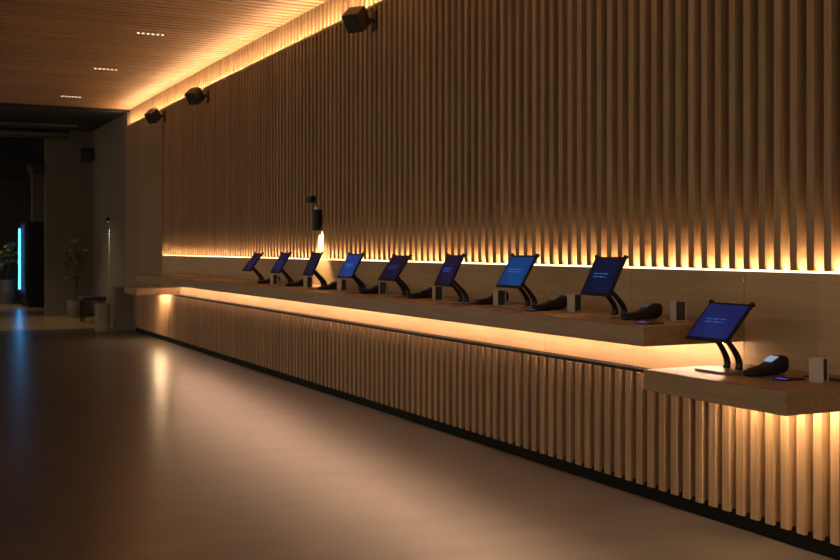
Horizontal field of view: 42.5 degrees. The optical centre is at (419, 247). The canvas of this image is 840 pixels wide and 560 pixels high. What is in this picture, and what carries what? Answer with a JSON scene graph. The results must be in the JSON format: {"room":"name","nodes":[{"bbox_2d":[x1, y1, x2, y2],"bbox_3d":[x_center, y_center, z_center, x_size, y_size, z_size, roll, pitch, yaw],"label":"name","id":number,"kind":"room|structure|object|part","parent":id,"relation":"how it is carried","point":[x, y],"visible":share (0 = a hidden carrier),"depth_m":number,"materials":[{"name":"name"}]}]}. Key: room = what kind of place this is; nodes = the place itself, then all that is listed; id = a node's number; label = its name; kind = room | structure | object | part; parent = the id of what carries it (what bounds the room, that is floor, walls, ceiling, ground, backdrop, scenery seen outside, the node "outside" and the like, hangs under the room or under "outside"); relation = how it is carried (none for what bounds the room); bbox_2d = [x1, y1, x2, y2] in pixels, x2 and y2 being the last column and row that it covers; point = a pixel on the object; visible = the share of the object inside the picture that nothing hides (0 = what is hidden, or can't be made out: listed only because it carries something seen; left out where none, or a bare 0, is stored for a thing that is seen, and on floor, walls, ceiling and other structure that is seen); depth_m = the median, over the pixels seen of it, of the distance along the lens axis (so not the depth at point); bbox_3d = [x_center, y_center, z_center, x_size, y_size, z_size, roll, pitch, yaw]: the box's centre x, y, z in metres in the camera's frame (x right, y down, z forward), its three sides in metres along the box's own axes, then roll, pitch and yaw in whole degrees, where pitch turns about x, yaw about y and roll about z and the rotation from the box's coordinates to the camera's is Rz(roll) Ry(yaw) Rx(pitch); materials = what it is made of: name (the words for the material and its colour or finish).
{"room":"self-service check-in lobby","nodes":[
{"label":"self-service check-in lobby","id":0,"kind":"room"},
{"bbox_2d":[0,137,26,181],"bbox_3d":[-13.036,-2.000,22.718,9.000,1.000,0.300,0,0,-27],"label":"wall","id":1,"kind":"structure","parent":0,"point":[13,150],"depth_m":24.46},
{"bbox_2d":[0,161,43,297],"bbox_3d":[-15.509,-0.525,29.252,10.420,3.950,0.200,0,0,-27],"label":"wall","id":2,"kind":"structure","parent":0,"point":[15,197],"depth_m":31.05,"materials":[{"name":"black paint"}]},
{"bbox_2d":[31,166,43,221],"bbox_3d":[-9.919,-0.350,28.805,0.820,3.600,0.400,0,0,-27],"label":"wall","id":3,"kind":"structure","parent":0,"point":[37,180],"depth_m":28.50,"materials":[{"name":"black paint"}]},
{"bbox_2d":[0,106,125,161],"bbox_3d":[-12.600,-2.550,23.635,10.600,0.100,12.850,0,0,-27],"label":"ceiling","id":4,"kind":"structure","parent":0,"point":[87,121],"depth_m":20.93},
{"bbox_2d":[0,127,69,138],"bbox_3d":[-10.375,-2.270,20.080,7.400,0.180,0.180,0,0,-27],"label":"ceiling pipe","id":5,"kind":"object","parent":4,"relation":"attached to","point":[4,131],"visible":1,"depth_m":21.38,"materials":[{"name":"metal"}]},
{"bbox_2d":[0,119,76,127],"bbox_3d":[-9.928,-2.350,19.186,7.400,0.100,0.100,0,0,-27],"label":"ceiling pipe","id":6,"kind":"object","parent":4,"relation":"attached to","point":[2,121],"visible":1,"depth_m":20.49,"materials":[{"name":"metal"}]},
{"bbox_2d":[44,131,91,315],"bbox_3d":[-7.408,-0.525,23.268,1.280,3.950,0.150,0,0,-27],"label":"wall","id":7,"kind":"structure","parent":0,"point":[67,179],"depth_m":23.11,"materials":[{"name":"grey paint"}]},
{"bbox_2d":[80,148,91,161],"bbox_3d":[-7.131,-1.968,23.096,0.230,0.306,0.413,0,0,-14],"label":"wall speaker","id":8,"kind":"object","parent":7,"relation":"attached to","point":[85,153],"visible":1,"depth_m":22.94,"materials":[{"name":"black plastic"}]},
{"bbox_3d":[-8.138,-1.669,22.910,0.354,0.254,0.207,0,0,-42],"label":"wall speaker","id":9,"kind":"object","parent":7,"relation":"attached to","visible":0},
{"bbox_2d":[27,165,33,174],"bbox_3d":[-8.235,-1.640,22.816,0.187,0.196,0.072,0,0,45],"label":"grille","id":10,"kind":"object","parent":9,"relation":"attached to","point":[30,168],"depth_m":22.78,"materials":[{"name":"grey metal"}]},
{"bbox_2d":[92,112,129,320],"bbox_3d":[-6.107,-0.525,21.739,0.320,3.950,3.750,0,0,-27],"label":"wall","id":11,"kind":"structure","parent":0,"point":[108,141],"depth_m":21.66,"materials":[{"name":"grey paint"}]},
{"bbox_2d":[0,0,325,109],"bbox_3d":[-4.351,-2.620,8.054,9.420,0.140,22.300,0,0,-27],"label":"ceiling","id":12,"kind":"structure","parent":0,"point":[50,50],"depth_m":13.44,"materials":[{"name":"brown wood"}]},
{"bbox_2d":[0,298,834,559],"bbox_3d":[-6.932,1.500,13.864,12.000,0.100,41.000,0,0,-27],"label":"floor","id":13,"kind":"structure","parent":0,"point":[115,445],"depth_m":6.72,"materials":[{"name":"concrete"}]},
{"bbox_2d":[0,242,18,303],"bbox_3d":[-10.690,0.565,27.852,1.138,1.771,1.209,0,0,37],"label":"potted plant","id":14,"kind":"object","parent":13,"relation":"on","point":[8,288],"visible":0.82,"depth_m":27.61,"materials":[{"name":"green plant"}]},
{"bbox_3d":[-10.626,1.140,27.781,0.520,0.620,0.520,0,0,-27],"label":"pot","id":15,"kind":"part","parent":14,"relation":"part of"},
{"bbox_2d":[19,221,43,306],"bbox_3d":[-9.546,0.410,26.951,0.770,2.080,1.550,0,0,-27],"label":"fridge","id":16,"kind":"object","parent":13,"relation":"on","point":[31,234],"visible":0.62,"depth_m":26.21,"materials":[{"name":"black plastic"}]},
{"bbox_3d":[-9.863,0.315,26.793,0.020,1.770,1.490,0,0,-27],"label":"door","id":17,"kind":"part","parent":16,"relation":"part of","materials":[{"name":"clear glass"}]},
{"bbox_2d":[60,235,87,317],"bbox_3d":[-7.159,0.582,22.333,0.542,1.736,0.643,0,0,-27],"label":"potted plant","id":18,"kind":"object","parent":13,"relation":"on","point":[73,306],"visible":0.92,"depth_m":22.30,"materials":[{"name":"green plant"}]},
{"bbox_3d":[-7.138,1.270,22.370,0.340,0.360,0.340,0,0,-27],"label":"pot","id":19,"kind":"part","parent":18,"relation":"part of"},
{"bbox_2d":[78,296,105,322],"bbox_3d":[-6.391,1.200,21.066,0.470,0.500,0.400,0,0,-27],"label":"stool","id":20,"kind":"object","parent":13,"relation":"on","point":[81,298],"visible":0.88,"depth_m":20.93,"materials":[{"name":"black metal"}]},
{"bbox_3d":[-6.630,1.240,21.120,0.030,0.420,0.030,0,0,-27],"label":"leg","id":21,"kind":"part","parent":20,"relation":"part of","materials":[{"name":"black metal"}]},
{"bbox_3d":[-6.491,1.240,20.842,0.030,0.420,0.030,0,0,-27],"label":"leg","id":22,"kind":"part","parent":20,"relation":"part of","materials":[{"name":"black metal"}]},
{"bbox_3d":[-6.391,0.990,21.066,0.470,0.080,0.400,0,0,-27],"label":"seat","id":23,"kind":"part","parent":20,"relation":"part of","materials":[{"name":"black leather"}]},
{"bbox_2d":[95,303,110,331],"bbox_3d":[-5.465,1.205,18.600,0.270,0.490,0.270,0,0,-27],"label":"bin","id":24,"kind":"object","parent":13,"relation":"on","point":[102,310],"visible":1,"depth_m":18.49,"materials":[{"name":"grey metal"}]},
{"bbox_3d":[-5.465,0.980,18.600,0.270,0.040,0.270,0,0,-27],"label":"lid","id":25,"kind":"part","parent":24,"relation":"part of","materials":[{"name":"grey metal"}]},
{"bbox_2d":[112,287,132,330],"bbox_3d":[-5.206,1.073,18.919,0.320,0.755,0.310,0,0,-27],"label":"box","id":26,"kind":"object","parent":13,"relation":"on","point":[122,303],"visible":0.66,"depth_m":18.79,"materials":[{"name":"grey"}]},
{"bbox_2d":[135,295,839,559],"bbox_3d":[-0.895,1.079,10.733,0.099,0.741,18.000,0,0,-27],"label":"counter","id":27,"kind":"object","parent":13,"relation":"on","point":[776,477],"depth_m":7.01,"materials":[{"name":"brown wood"}]},
{"bbox_2d":[124,286,179,294],"bbox_3d":[-4.104,0.657,16.525,0.659,0.104,0.869,0,0,-27],"label":"countertop","id":28,"kind":"structure","parent":27,"relation":"on","point":[134,290],"depth_m":16.20,"materials":[{"name":"brown wood"}]},
{"bbox_2d":[644,363,839,415],"bbox_3d":[1.613,0.657,5.091,0.659,0.104,0.940,0,0,-27],"label":"countertop","id":29,"kind":"structure","parent":27,"relation":"on","point":[765,394],"depth_m":4.80,"materials":[{"name":"brown wood"}]},
{"bbox_2d":[685,299,755,374],"bbox_3d":[1.472,0.433,5.264,0.220,0.345,0.300,0,0,-27],"label":"tablet stand","id":30,"kind":"object","parent":29,"relation":"on","point":[718,323],"visible":0.98,"depth_m":5.24,"materials":[{"name":"black plastic"}]},
{"bbox_3d":[1.453,0.363,5.253,0.176,0.181,0.293,0,0,-27],"label":"frame","id":31,"kind":"part","parent":30,"relation":"part of","materials":[{"name":"black plastic"}]},
{"bbox_3d":[1.487,0.600,5.268,0.190,0.011,0.220,0,0,-27],"label":"plate","id":32,"kind":"part","parent":30,"relation":"part of","materials":[{"name":"metal"}]},
{"bbox_3d":[1.473,0.504,5.308,0.131,0.198,0.037,0,0,-27],"label":"arm","id":33,"kind":"part","parent":30,"relation":"part of","materials":[{"name":"black metal"}]},
{"bbox_3d":[1.511,0.504,5.233,0.131,0.198,0.037,0,0,-27],"label":"arm","id":34,"kind":"part","parent":30,"relation":"part of","materials":[{"name":"black metal"}]},
{"bbox_2d":[743,355,788,376],"bbox_3d":[1.641,0.560,5.125,0.250,0.090,0.091,0,0,-31],"label":"card terminal","id":35,"kind":"object","parent":29,"relation":"on","point":[774,364],"visible":1,"depth_m":5.11,"materials":[{"name":"black plastic"}]},
{"bbox_2d":[773,377,804,380],"bbox_3d":[1.688,0.601,4.942,0.130,0.009,0.070,0,0,-27],"label":"pad","id":36,"kind":"object","parent":29,"relation":"on","point":[782,378],"visible":1,"depth_m":4.92,"materials":[{"name":"black plastic"}]},
{"bbox_2d":[809,357,828,382],"bbox_3d":[1.800,0.551,4.875,0.064,0.108,0.064,0,0,41],"label":"card holder","id":37,"kind":"object","parent":29,"relation":"on","point":[818,366],"visible":1,"depth_m":4.86,"materials":[{"name":"beige wood"}]},
{"bbox_2d":[803,375,839,381],"bbox_3d":[1.889,0.602,4.936,0.065,0.006,0.300,0,0,-27],"label":"tray","id":38,"kind":"object","parent":29,"relation":"on","point":[830,378],"visible":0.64,"depth_m":4.94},
{"bbox_2d":[125,0,839,375],"bbox_3d":[-0.304,-0.580,10.077,0.370,4.060,22.302,0,0,-27],"label":"wall","id":39,"kind":"structure","parent":0,"point":[686,134],"depth_m":7.58,"materials":[{"name":"brown wood"}]},
{"bbox_2d":[0,103,129,112],"bbox_3d":[-9.796,-2.635,17.826,10.420,0.270,0.050,0,0,-27],"label":"trim","id":40,"kind":"structure","parent":39,"relation":"attached to","point":[1,104],"depth_m":19.49,"materials":[{"name":"black metal"}]},
{"bbox_3d":[-4.760,-0.380,18.672,0.078,3.660,2.940,0,0,-27],"label":"panel","id":41,"kind":"part","parent":39,"relation":"part of","materials":[{"name":"brown wood"}]},
{"bbox_2d":[144,108,165,123],"bbox_3d":[-4.178,-2.076,17.087,0.227,0.243,0.309,0,0,31],"label":"wall speaker","id":42,"kind":"object","parent":39,"relation":"attached to","point":[152,116],"visible":1,"depth_m":17.03,"materials":[{"name":"black plastic"}]},
{"bbox_2d":[144,114,155,123],"bbox_3d":[-4.252,-2.026,17.019,0.163,0.142,0.116,0,0,31],"label":"grille","id":43,"kind":"object","parent":42,"relation":"attached to","point":[151,118],"depth_m":17.00,"materials":[{"name":"black metal"}]},
{"bbox_3d":[-4.057,-2.080,17.157,0.012,0.180,0.100,0,0,-27],"label":"wall plate","id":44,"kind":"part","parent":42,"relation":"part of","materials":[{"name":"black plastic"}]},
{"bbox_2d":[184,87,208,104],"bbox_3d":[-3.051,-2.076,14.833,0.227,0.243,0.309,0,0,31],"label":"wall speaker","id":45,"kind":"object","parent":39,"relation":"attached to","point":[194,96],"visible":1,"depth_m":14.77,"materials":[{"name":"black plastic"}]},
{"bbox_2d":[184,93,197,104],"bbox_3d":[-3.125,-2.026,14.765,0.163,0.142,0.116,0,0,31],"label":"grille","id":46,"kind":"object","parent":45,"relation":"attached to","point":[192,98],"depth_m":14.74,"materials":[{"name":"black metal"}]},
{"bbox_3d":[-2.930,-2.080,14.903,0.012,0.180,0.100,0,0,-27],"label":"wall plate","id":47,"kind":"part","parent":45,"relation":"part of","materials":[{"name":"black plastic"}]},
{"bbox_2d":[305,196,315,202],"bbox_3d":[-1.154,-0.505,11.297,0.060,0.080,0.200,0,0,-27],"label":"sensor","id":48,"kind":"object","parent":39,"relation":"attached to","point":[308,199],"visible":1,"depth_m":11.22,"materials":[{"name":"black plastic"}]},
{"bbox_2d":[312,205,321,229],"bbox_3d":[-1.056,-0.305,11.055,0.102,0.260,0.100,0,0,-27],"label":"wall lamp","id":49,"kind":"object","parent":39,"relation":"attached to","point":[316,213],"visible":1,"depth_m":11.01,"materials":[{"name":"black plastic"}]},
{"bbox_2d":[341,5,376,33],"bbox_3d":[-0.538,-2.067,9.806,0.227,0.243,0.309,0,0,31],"label":"wall speaker","id":50,"kind":"object","parent":39,"relation":"attached to","point":[356,19],"visible":1,"depth_m":9.74,"materials":[{"name":"black plastic"}]},
{"bbox_2d":[341,14,362,33],"bbox_3d":[-0.612,-2.016,9.738,0.163,0.142,0.116,0,0,31],"label":"grille","id":51,"kind":"object","parent":50,"relation":"attached to","point":[353,23],"depth_m":9.72,"materials":[{"name":"black metal"}]},
{"bbox_3d":[-0.417,-2.070,9.876,0.012,0.180,0.100,0,0,-27],"label":"wall plate","id":52,"kind":"part","parent":50,"relation":"part of","materials":[{"name":"black plastic"}]},
{"bbox_2d":[136,273,742,346],"bbox_3d":[-1.253,0.442,10.824,0.659,0.104,11.877,0,0,-27],"label":"countertop","id":53,"kind":"structure","parent":39,"relation":"attached to","point":[561,322],"depth_m":6.86,"materials":[{"name":"brown wood"}]},
{"bbox_2d":[242,252,263,283],"bbox_3d":[-1.796,0.219,11.803,0.218,0.343,0.300,0,0,-27],"label":"tablet stand","id":54,"kind":"object","parent":53,"relation":"on","point":[254,259],"visible":0.9,"depth_m":11.77,"materials":[{"name":"black plastic"}]},
{"bbox_3d":[-1.827,0.160,11.788,0.149,0.199,0.290,0,0,-27],"label":"frame","id":55,"kind":"part","parent":54,"relation":"part of","materials":[{"name":"black plastic"}]},
{"bbox_3d":[-1.762,0.295,11.773,0.135,0.185,0.037,0,0,-27],"label":"arm","id":56,"kind":"part","parent":54,"relation":"part of","materials":[{"name":"black metal"}]},
{"bbox_2d":[257,275,279,283],"bbox_3d":[-1.628,0.345,11.618,0.250,0.090,0.091,0,0,-32],"label":"card terminal","id":57,"kind":"object","parent":53,"relation":"on","point":[267,281],"visible":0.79,"depth_m":11.57,"materials":[{"name":"black plastic"}]},
{"bbox_2d":[270,274,277,284],"bbox_3d":[-1.538,0.336,11.395,0.064,0.108,0.064,0,0,-32],"label":"card holder","id":58,"kind":"object","parent":53,"relation":"on","point":[273,278],"visible":0.84,"depth_m":11.38,"materials":[{"name":"grey plastic"}]},
{"bbox_2d":[270,251,293,285],"bbox_3d":[-1.378,0.215,10.994,0.220,0.350,0.300,0,0,-27],"label":"tablet stand","id":59,"kind":"object","parent":53,"relation":"on","point":[281,261],"visible":0.89,"depth_m":10.96,"materials":[{"name":"black plastic"}]},
{"bbox_3d":[-1.416,0.158,10.976,0.136,0.211,0.292,0,0,-27],"label":"frame","id":60,"kind":"part","parent":59,"relation":"part of","materials":[{"name":"black plastic"}]},
{"bbox_3d":[-1.384,0.295,11.041,0.139,0.186,0.037,0,0,-27],"label":"arm","id":61,"kind":"part","parent":59,"relation":"part of","materials":[{"name":"black metal"}]},
{"bbox_3d":[-1.347,0.294,10.965,0.139,0.186,0.037,0,0,-27],"label":"arm","id":62,"kind":"part","parent":59,"relation":"part of","materials":[{"name":"black metal"}]},
{"bbox_2d":[285,278,302,286],"bbox_3d":[-1.226,0.345,10.813,0.250,0.090,0.091,0,0,-31],"label":"card terminal","id":63,"kind":"object","parent":53,"relation":"on","point":[299,282],"visible":0.77,"depth_m":10.77,"materials":[{"name":"black plastic"}]},
{"bbox_2d":[303,276,312,287],"bbox_3d":[-1.091,0.336,10.523,0.064,0.108,0.064,0,0,-37],"label":"card holder","id":64,"kind":"object","parent":53,"relation":"on","point":[307,281],"visible":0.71,"depth_m":10.51,"materials":[{"name":"grey plastic"}]},
{"bbox_2d":[302,251,327,288],"bbox_3d":[-0.968,0.212,10.196,0.225,0.355,0.301,0,0,-27],"label":"tablet stand","id":65,"kind":"object","parent":53,"relation":"on","point":[315,257],"visible":0.91,"depth_m":10.17,"materials":[{"name":"black plastic"}]},
{"bbox_3d":[-1.013,0.157,10.176,0.110,0.221,0.290,0,0,-24],"label":"frame","id":66,"kind":"part","parent":65,"relation":"part of","materials":[{"name":"black plastic"}]},
{"bbox_3d":[-0.975,0.294,10.245,0.144,0.186,0.037,0,0,-27],"label":"arm","id":67,"kind":"part","parent":65,"relation":"part of","materials":[{"name":"black metal"}]},
{"bbox_3d":[-0.938,0.294,10.170,0.144,0.186,0.037,0,0,-27],"label":"arm","id":68,"kind":"part","parent":65,"relation":"part of","materials":[{"name":"black metal"}]},
{"bbox_2d":[318,280,336,289],"bbox_3d":[-0.828,0.345,10.017,0.250,0.090,0.091,0,0,-32],"label":"card terminal","id":69,"kind":"object","parent":53,"relation":"on","point":[333,285],"visible":0.73,"depth_m":9.98,"materials":[{"name":"black plastic"}]},
{"bbox_2d":[337,279,346,290],"bbox_3d":[-0.707,0.336,9.776,0.064,0.108,0.064,0,0,-39],"label":"card holder","id":70,"kind":"object","parent":53,"relation":"on","point":[341,283],"visible":1,"depth_m":9.75,"materials":[{"name":"grey plastic"}]},
{"bbox_2d":[337,252,365,292],"bbox_3d":[-0.564,0.215,9.343,0.225,0.350,0.301,0,0,-27],"label":"tablet stand","id":71,"kind":"object","parent":53,"relation":"on","point":[348,270],"visible":0.89,"depth_m":9.31,"materials":[{"name":"black plastic"}]},
{"bbox_3d":[-0.601,0.159,9.322,0.127,0.213,0.290,0,0,-30],"label":"frame","id":72,"kind":"part","parent":71,"relation":"part of","materials":[{"name":"black plastic"}]},
{"bbox_3d":[-0.546,0.385,9.345,0.190,0.011,0.220,0,0,-27],"label":"plate","id":73,"kind":"part","parent":71,"relation":"part of","materials":[{"name":"metal"}]},
{"bbox_3d":[-0.565,0.295,9.383,0.140,0.184,0.037,0,0,-27],"label":"arm","id":74,"kind":"part","parent":71,"relation":"part of","materials":[{"name":"black metal"}]},
{"bbox_3d":[-0.527,0.295,9.308,0.140,0.184,0.037,0,0,-27],"label":"arm","id":75,"kind":"part","parent":71,"relation":"part of","materials":[{"name":"black metal"}]},
{"bbox_2d":[359,283,387,293],"bbox_3d":[-0.394,0.345,9.150,0.250,0.090,0.091,0,0,-33],"label":"card terminal","id":76,"kind":"object","parent":53,"relation":"on","point":[375,289],"visible":0.73,"depth_m":9.11,"materials":[{"name":"black plastic"}]},
{"bbox_2d":[379,282,386,294],"bbox_3d":[-0.309,0.336,8.935,0.064,0.108,0.064,0,0,-5],"label":"card holder","id":77,"kind":"object","parent":53,"relation":"on","point":[382,285],"visible":1,"depth_m":8.91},
{"bbox_2d":[378,254,412,297],"bbox_3d":[-0.176,0.219,8.514,0.225,0.341,0.302,0,0,-27],"label":"tablet stand","id":78,"kind":"object","parent":53,"relation":"on","point":[396,264],"visible":0.96,"depth_m":8.49,"materials":[{"name":"black plastic"}]},
{"bbox_3d":[-0.202,0.161,8.498,0.148,0.200,0.290,0,0,-30],"label":"frame","id":79,"kind":"part","parent":78,"relation":"part of","materials":[{"name":"black plastic"}]},
{"bbox_3d":[-0.157,0.385,8.516,0.190,0.011,0.220,0,0,-27],"label":"plate","id":80,"kind":"part","parent":78,"relation":"part of","materials":[{"name":"metal"}]},
{"bbox_3d":[-0.173,0.296,8.555,0.135,0.183,0.037,0,0,-27],"label":"arm","id":81,"kind":"part","parent":78,"relation":"part of","materials":[{"name":"black metal"}]},
{"bbox_3d":[-0.136,0.296,8.480,0.135,0.183,0.038,0,0,-27],"label":"arm","id":82,"kind":"part","parent":78,"relation":"part of","materials":[{"name":"black metal"}]},
{"bbox_2d":[407,286,431,297],"bbox_3d":[0.022,0.345,8.318,0.250,0.090,0.091,0,0,-31],"label":"card terminal","id":83,"kind":"object","parent":53,"relation":"on","point":[426,292],"visible":0.77,"depth_m":8.29,"materials":[{"name":"black plastic"}]},
{"bbox_2d":[432,286,442,300],"bbox_3d":[0.130,0.336,7.925,0.064,0.108,0.064,0,0,-17],"label":"card holder","id":84,"kind":"object","parent":53,"relation":"on","point":[437,292],"visible":0.93,"depth_m":7.90,"materials":[{"name":"beige wood"}]},
{"bbox_2d":[434,253,474,303],"bbox_3d":[0.243,0.214,7.525,0.230,0.351,0.304,0,0,-27],"label":"tablet stand","id":85,"kind":"object","parent":53,"relation":"on","point":[447,274],"visible":0.98,"depth_m":7.50,"materials":[{"name":"black plastic"}]},
{"bbox_3d":[0.201,0.161,7.507,0.115,0.219,0.290,0,0,-22],"label":"frame","id":86,"kind":"part","parent":85,"relation":"part of","materials":[{"name":"black plastic"}]},
{"bbox_3d":[0.258,0.385,7.541,0.190,0.011,0.220,0,0,-27],"label":"plate","id":87,"kind":"part","parent":85,"relation":"part of","materials":[{"name":"metal"}]},
{"bbox_3d":[0.238,0.296,7.577,0.143,0.183,0.039,0,0,-27],"label":"arm","id":88,"kind":"part","parent":85,"relation":"part of","materials":[{"name":"black metal"}]},
{"bbox_3d":[0.275,0.296,7.503,0.143,0.183,0.037,0,0,-27],"label":"arm","id":89,"kind":"part","parent":85,"relation":"part of","materials":[{"name":"black metal"}]},
{"bbox_2d":[475,291,508,304],"bbox_3d":[0.491,0.345,7.423,0.250,0.090,0.091,0,0,-32],"label":"card terminal","id":90,"kind":"object","parent":53,"relation":"on","point":[489,300],"visible":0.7,"depth_m":7.37,"materials":[{"name":"black plastic"}]},
{"bbox_2d":[493,289,505,305],"bbox_3d":[0.533,0.336,7.230,0.064,0.108,0.064,0,0,-23],"label":"card holder","id":91,"kind":"object","parent":53,"relation":"on","point":[499,296],"visible":1,"depth_m":7.21,"materials":[{"name":"beige wood"}]},
{"bbox_2d":[496,253,539,308],"bbox_3d":[0.653,0.214,6.934,0.222,0.352,0.300,0,0,-27],"label":"tablet stand","id":92,"kind":"object","parent":53,"relation":"on","point":[516,272],"visible":0.97,"depth_m":6.91,"materials":[{"name":"black plastic"}]},
{"bbox_3d":[0.619,0.154,6.914,0.135,0.208,0.290,0,0,-29],"label":"frame","id":93,"kind":"part","parent":92,"relation":"part of","materials":[{"name":"black plastic"}]},
{"bbox_3d":[0.669,0.385,6.937,0.190,0.011,0.220,0,0,-27],"label":"plate","id":94,"kind":"part","parent":92,"relation":"part of","materials":[{"name":"metal"}]},
{"bbox_3d":[0.652,0.293,6.975,0.138,0.190,0.037,0,0,-27],"label":"arm","id":95,"kind":"part","parent":92,"relation":"part of","materials":[{"name":"black metal"}]},
{"bbox_3d":[0.689,0.293,6.900,0.138,0.190,0.037,0,0,-27],"label":"arm","id":96,"kind":"part","parent":92,"relation":"part of","materials":[{"name":"black metal"}]},
{"bbox_2d":[526,309,548,310],"bbox_3d":[0.725,0.386,6.657,0.130,0.009,0.070,0,0,-27],"label":"pad","id":97,"kind":"object","parent":53,"relation":"on","point":[527,309],"visible":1,"depth_m":6.64,"materials":[{"name":"black plastic"}]},
{"bbox_2d":[533,295,566,309],"bbox_3d":[0.814,0.345,6.757,0.250,0.090,0.091,0,0,-35],"label":"card terminal","id":98,"kind":"object","parent":53,"relation":"on","point":[557,302],"visible":0.96,"depth_m":6.74,"materials":[{"name":"black plastic"}]},
{"bbox_2d":[567,293,581,311],"bbox_3d":[0.944,0.336,6.588,0.064,0.108,0.064,0,0,-35],"label":"card holder","id":99,"kind":"object","parent":53,"relation":"on","point":[574,301],"visible":0.95,"depth_m":6.57,"materials":[{"name":"beige wood"}]},
{"bbox_2d":[580,254,628,318],"bbox_3d":[1.062,0.215,6.030,0.222,0.350,0.300,0,0,-27],"label":"tablet stand","id":100,"kind":"object","parent":53,"relation":"on","point":[603,276],"visible":0.92,"depth_m":6.00,"materials":[{"name":"black plastic"}]},
{"bbox_3d":[1.019,0.161,6.010,0.118,0.217,0.290,0,0,-25],"label":"frame","id":101,"kind":"part","parent":100,"relation":"part of","materials":[{"name":"black plastic"}]},
{"bbox_3d":[1.075,0.385,6.040,0.190,0.011,0.220,0,0,-27],"label":"plate","id":102,"kind":"part","parent":100,"relation":"part of","materials":[{"name":"metal"}]},
{"bbox_3d":[1.055,0.296,6.077,0.142,0.183,0.037,0,0,-27],"label":"arm","id":103,"kind":"part","parent":100,"relation":"part of","materials":[{"name":"black metal"}]},
{"bbox_3d":[1.093,0.296,6.002,0.142,0.183,0.037,0,0,-27],"label":"arm","id":104,"kind":"part","parent":100,"relation":"part of","materials":[{"name":"black metal"}]},
{"bbox_2d":[621,302,662,319],"bbox_3d":[1.203,0.345,5.867,0.250,0.090,0.091,0,0,-30],"label":"card terminal","id":105,"kind":"object","parent":53,"relation":"on","point":[652,310],"visible":1,"depth_m":5.85,"materials":[{"name":"black plastic"}]},
{"bbox_2d":[635,322,663,323],"bbox_3d":[1.176,0.386,5.530,0.130,0.009,0.070,0,0,-27],"label":"pad","id":106,"kind":"object","parent":53,"relation":"on","point":[635,322],"visible":1,"depth_m":5.51,"materials":[{"name":"black plastic"}]},
{"bbox_2d":[670,300,686,320],"bbox_3d":[1.371,0.336,5.733,0.064,0.108,0.064,0,0,-13],"label":"card holder","id":107,"kind":"object","parent":53,"relation":"on","point":[678,309],"visible":1,"depth_m":5.71,"materials":[{"name":"beige wood"}]},
{"bbox_2d":[170,255,839,273],"bbox_3d":[0.215,0.122,8.660,0.024,0.006,19.300,0,0,-27],"label":"light strip","id":108,"kind":"object","parent":39,"relation":"on","point":[170,255],"visible":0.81,"depth_m":6.42,"materials":[{"name":"yellow"}]}
]}

